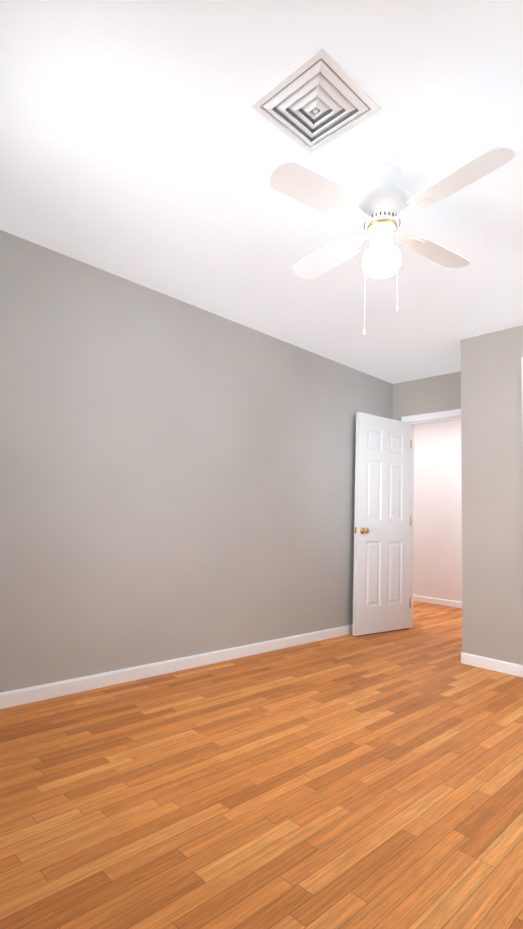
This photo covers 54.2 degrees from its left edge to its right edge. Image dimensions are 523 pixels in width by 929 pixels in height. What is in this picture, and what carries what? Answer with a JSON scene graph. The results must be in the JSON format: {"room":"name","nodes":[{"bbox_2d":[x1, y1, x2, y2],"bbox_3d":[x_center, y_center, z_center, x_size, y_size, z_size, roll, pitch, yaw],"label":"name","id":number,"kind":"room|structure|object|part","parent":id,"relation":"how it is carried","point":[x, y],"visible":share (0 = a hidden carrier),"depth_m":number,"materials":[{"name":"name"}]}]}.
{"room":"empty bedroom","nodes":[
{"label":"empty bedroom","id":0,"kind":"room"},
{"bbox_2d":[0,230,392,692],"bbox_3d":[-0.646,0.106,3.423,5.683,2.480,0.120,8,-9,-44],"label":"wall","id":1,"kind":"structure","parent":0,"point":[177,478],"depth_m":3.30,"materials":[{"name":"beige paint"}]},
{"bbox_2d":[0,624,352,708],"bbox_3d":[-0.401,1.329,3.481,4.763,0.078,0.013,8,-9,-44],"label":"baseboard","id":2,"kind":"structure","parent":1,"relation":"attached to","point":[17,697],"depth_m":3.19,"materials":[{"name":"white wood"}]},
{"bbox_2d":[0,601,522,928],"bbox_3d":[0.701,1.413,3.226,7.600,0.060,6.000,8,-9,-44],"label":"floor","id":3,"kind":"structure","parent":0,"point":[366,781],"depth_m":1.87,"materials":[{"name":"brown wood"}]},
{"bbox_2d":[0,0,522,383],"bbox_3d":[0.794,-1.110,3.501,7.600,0.060,6.000,8,-9,-44],"label":"ceiling","id":4,"kind":"structure","parent":0,"point":[144,143],"depth_m":2.09,"materials":[{"name":"paint"}]},
{"bbox_2d":[251,47,380,153],"bbox_3d":[0.194,-1.273,1.833,0.330,0.022,0.330,8,-9,-44],"label":"ceiling vent","id":5,"kind":"object","parent":4,"relation":"in","point":[318,99],"visible":1,"depth_m":1.81,"materials":[{"name":"white metal"}]},
{"bbox_2d":[269,146,514,334],"bbox_3d":[0.504,-0.883,2.142,0.843,0.707,0.843,1,-6,11],"label":"ceiling fan","id":6,"kind":"object","parent":4,"relation":"hanging from","point":[383,207],"depth_m":2.07,"materials":[{"name":"white plastic"}]},
{"bbox_3d":[0.503,-0.859,2.139,0.160,0.131,0.160,8,-9,-44],"label":"ceiling fan shade","id":7,"kind":"part","parent":6,"relation":"part of","materials":[{"name":"white glass"}]},
{"bbox_2d":[392,371,460,420],"bbox_3d":[2.625,0.294,4.038,0.120,2.480,3.554,8,-9,-44],"label":"wall","id":8,"kind":"structure","parent":0,"point":[438,393],"depth_m":5.10,"materials":[{"name":"beige paint"}]},
{"bbox_2d":[401,409,460,627],"bbox_3d":[1.773,0.541,4.881,0.158,2.111,0.910,8,-9,-44],"label":"door frame","id":9,"kind":"structure","parent":8,"relation":"attached to","point":[413,423],"depth_m":5.12,"materials":[{"name":"white wood"}]},
{"bbox_2d":[353,412,411,635],"bbox_3d":[1.166,0.551,4.875,0.768,2.020,0.171,7,-8,-36],"label":"door","id":10,"kind":"structure","parent":9,"relation":"attached to","point":[381,575],"depth_m":4.83,"materials":[{"name":"white wood"}]},
{"bbox_2d":[413,419,461,601],"bbox_3d":[2.557,0.569,6.577,0.120,2.480,3.700,8,-9,-44],"label":"wall","id":11,"kind":"structure","parent":0,"point":[437,539],"depth_m":6.73,"materials":[{"name":"paint"}]},
{"bbox_2d":[413,595,461,607],"bbox_3d":[2.465,1.753,6.401,0.013,0.078,3.500,8,-9,-44],"label":"baseboard","id":12,"kind":"structure","parent":11,"relation":"attached to","point":[443,602],"depth_m":6.59,"materials":[{"name":"white wood"}]},
{"bbox_2d":[461,325,522,664],"bbox_3d":[2.434,0.184,3.088,0.120,2.480,2.452,8,-9,-44],"label":"wall","id":13,"kind":"structure","parent":0,"point":[492,493],"depth_m":3.76,"materials":[{"name":"beige paint"}]},
{"bbox_2d":[462,652,522,676],"bbox_3d":[1.645,1.420,3.625,0.013,0.078,0.453,8,-9,-44],"label":"baseboard","id":14,"kind":"structure","parent":13,"relation":"attached to","point":[514,669],"depth_m":3.62,"materials":[{"name":"white wood"}]},
{"bbox_2d":[521,357,522,425],"bbox_3d":[2.326,0.302,3.082,0.019,2.236,1.390,8,-9,-44],"label":"trim","id":15,"kind":"structure","parent":13,"relation":"attached to","point":[522,386],"depth_m":3.67,"materials":[{"name":"white wood"}]}
]}

